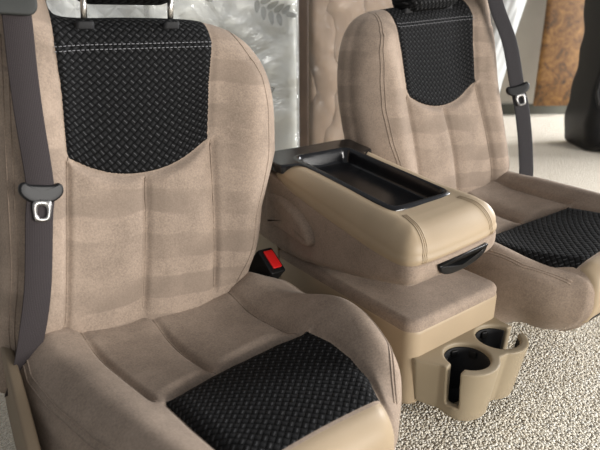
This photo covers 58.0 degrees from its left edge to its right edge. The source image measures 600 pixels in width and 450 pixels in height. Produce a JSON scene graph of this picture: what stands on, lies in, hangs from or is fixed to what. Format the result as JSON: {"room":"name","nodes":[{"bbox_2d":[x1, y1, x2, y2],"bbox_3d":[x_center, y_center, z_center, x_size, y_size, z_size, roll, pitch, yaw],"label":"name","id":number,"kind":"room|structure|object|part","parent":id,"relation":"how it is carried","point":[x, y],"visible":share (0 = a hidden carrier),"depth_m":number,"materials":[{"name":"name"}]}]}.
{"room":"vehicle interior","nodes":[
{"label":"vehicle interior","id":0,"kind":"room"},
{"bbox_2d":[0,114,599,449],"bbox_3d":[0.399,-0.491,3.568,15.000,0.001,13.000,-15,26,-33],"label":"floor","id":1,"kind":"structure","parent":0,"point":[556,159],"depth_m":2.88,"materials":[{"name":"beige carpet"}]},
{"bbox_2d":[46,0,143,17],"bbox_3d":[-1.437,-0.957,2.573,1.565,1.598,0.336,0,22,0],"label":"mattress","id":2,"kind":"object","parent":1,"relation":"on","point":[65,8],"visible":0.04,"depth_m":2.46,"materials":[{"name":"white fabric"}]},
{"bbox_2d":[0,0,401,449],"bbox_3d":[-0.219,-0.012,0.967,0.716,1.025,0.846,-12,24,-27],"label":"seat","id":3,"kind":"object","parent":1,"relation":"on","point":[139,310],"visible":1,"depth_m":1.05,"materials":[{"name":"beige fabric"}]},
{"bbox_3d":[-0.424,-0.459,1.057,0.012,0.106,0.042,0,22,2],"label":"headrest post","id":4,"kind":"part","parent":3,"relation":"part of","materials":[{"name":"silver metal"}]},
{"bbox_3d":[-0.347,-0.296,1.152,0.342,0.323,0.207,-10,27,-33],"label":"cloth panel","id":5,"kind":"part","parent":3,"relation":"part of","materials":[{"name":"black fabric"}]},
{"bbox_3d":[-0.349,-0.127,1.185,0.693,0.824,0.364,-10,27,-33],"label":"backrest","id":6,"kind":"part","parent":3,"relation":"part of","materials":[{"name":"beige fabric"}]},
{"bbox_3d":[-0.277,-0.495,1.151,0.012,0.106,0.042,0,22,2],"label":"headrest post","id":7,"kind":"part","parent":3,"relation":"part of","materials":[{"name":"silver metal"}]},
{"bbox_2d":[20,272,401,449],"bbox_3d":[-0.151,0.302,1.033,0.667,0.282,0.669,-10,27,-33],"label":"seat cushion","id":8,"kind":"object","parent":3,"relation":"on","point":[109,360],"depth_m":0.97,"materials":[{"name":"beige fabric"}]},
{"bbox_2d":[143,0,298,150],"bbox_3d":[-0.322,-0.835,2.312,0.635,1.548,0.300,-1,22,-1],"label":"mattress","id":9,"kind":"object","parent":1,"relation":"on","point":[269,28],"visible":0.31,"depth_m":2.23,"materials":[{"name":"white fabric"}]},
{"bbox_2d":[254,0,296,25],"bbox_3d":[-0.099,-0.867,2.199,0.173,0.110,0.002,0,22,0],"label":"print","id":10,"kind":"object","parent":9,"relation":"attached to","point":[266,12],"depth_m":2.20,"materials":[{"name":"grey"}]},
{"bbox_2d":[296,0,308,146],"bbox_3d":[0.004,-0.939,2.491,0.072,1.600,0.082,0,22,0],"label":"bed rail","id":11,"kind":"object","parent":1,"relation":"on","point":[303,4],"visible":0.39,"depth_m":2.55,"materials":[{"name":"brown wood"}]},
{"bbox_2d":[309,0,392,144],"bbox_3d":[0.451,-1.015,2.687,0.850,1.598,0.320,0,22,0],"label":"mattress","id":12,"kind":"object","parent":1,"relation":"on","point":[329,20],"visible":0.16,"depth_m":2.65,"materials":[{"name":"beige fabric"}]},
{"bbox_2d":[254,139,528,420],"bbox_3d":[0.197,0.087,1.361,0.338,0.474,0.748,-15,26,-33],"label":"console","id":13,"kind":"object","parent":1,"relation":"on","point":[342,219],"visible":0.97,"depth_m":1.20,"materials":[{"name":"beige plastic"}]},
{"bbox_2d":[271,139,449,210],"bbox_3d":[0.143,-0.120,1.347,0.316,0.077,0.443,-15,26,-33],"label":"tray","id":14,"kind":"object","parent":13,"relation":"on","point":[344,174],"depth_m":1.33,"materials":[{"name":"black plastic"}]},
{"bbox_3d":[0.163,-0.012,1.369,0.324,0.228,0.601,-15,26,-33],"label":"armrest","id":15,"kind":"part","parent":13,"relation":"part of","materials":[{"name":"beige leather"}]},
{"bbox_2d":[279,249,496,332],"bbox_3d":[0.199,0.107,1.393,0.306,0.047,0.526,-15,26,-33],"label":"cushion","id":16,"kind":"object","parent":13,"relation":"on","point":[437,304],"depth_m":1.23,"materials":[{"name":"beige fabric"}]},
{"bbox_3d":[0.340,0.076,1.147,0.156,0.045,0.021,-15,26,-33],"label":"latch pull","id":17,"kind":"part","parent":13,"relation":"part of","materials":[{"name":"black plastic"}]},
{"bbox_2d":[337,0,599,330],"bbox_3d":[0.568,-0.244,1.565,0.653,1.009,0.894,-15,26,-33],"label":"seat","id":18,"kind":"object","parent":1,"relation":"on","point":[418,87],"visible":0.88,"depth_m":1.60,"materials":[{"name":"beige fabric"}]},
{"bbox_3d":[0.410,-0.399,1.734,0.655,0.848,0.364,-15,26,-33],"label":"backrest","id":19,"kind":"part","parent":18,"relation":"part of","materials":[{"name":"beige fabric"}]},
{"bbox_3d":[0.410,-0.568,1.715,0.350,0.343,0.207,-15,26,-33],"label":"cloth panel","id":20,"kind":"part","parent":18,"relation":"part of","materials":[{"name":"black fabric"}]},
{"bbox_2d":[463,171,599,330],"bbox_3d":[0.644,0.057,1.594,0.605,0.312,0.669,-15,26,-33],"label":"seat cushion","id":21,"kind":"object","parent":18,"relation":"on","point":[543,260],"depth_m":1.36,"materials":[{"name":"beige fabric"}]},
{"bbox_2d":[395,315,599,449],"bbox_3d":[0.646,0.454,1.164,2.861,0.006,1.152,-15,26,-33],"label":"carpet","id":22,"kind":"object","parent":1,"relation":"on","point":[579,335],"visible":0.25,"depth_m":1.24,"materials":[{"name":"beige carpet"}]},
{"bbox_2d":[490,0,525,91],"bbox_3d":[1.107,-1.069,2.968,0.424,1.500,0.174,0,22,1],"label":"roll","id":23,"kind":"object","parent":1,"relation":"on","point":[514,9],"visible":0.15,"depth_m":2.91,"materials":[{"name":"white"}]},
{"bbox_2d":[564,0,599,151],"bbox_3d":[2.284,-1.127,3.384,1.049,1.289,0.513,-1,22,-2],"label":"duffel bag","id":24,"kind":"object","parent":1,"relation":"on","point":[582,113],"visible":1,"depth_m":3.43,"materials":[{"name":"black fabric"}]},
{"bbox_3d":[1.845,-0.883,3.251,0.170,0.355,0.037,-15,26,-33],"label":"handle","id":25,"kind":"part","parent":24,"relation":"part of","materials":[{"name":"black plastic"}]},
{"bbox_2d":[489,0,546,103],"bbox_3d":[0.485,-2.154,4.376,10.000,2.500,0.100,0,22,0],"label":"wall","id":26,"kind":"structure","parent":0,"point":[529,31],"depth_m":4.57,"materials":[{"name":"beige paint"}]},
{"bbox_2d":[501,104,566,114],"bbox_3d":[0.493,-1.011,4.760,10.000,0.090,0.025,0,22,0],"label":"baseboard","id":27,"kind":"structure","parent":26,"relation":"attached to","point":[507,109],"depth_m":4.75,"materials":[{"name":"grey paint"}]},
{"bbox_2d":[533,0,584,105],"bbox_3d":[2.186,-2.060,4.258,0.400,2.200,0.111,0,22,0],"label":"wooden board","id":28,"kind":"object","parent":26,"relation":"attached to","point":[563,28],"visible":0.66,"depth_m":4.46,"materials":[{"name":"brown wood"}]}
]}

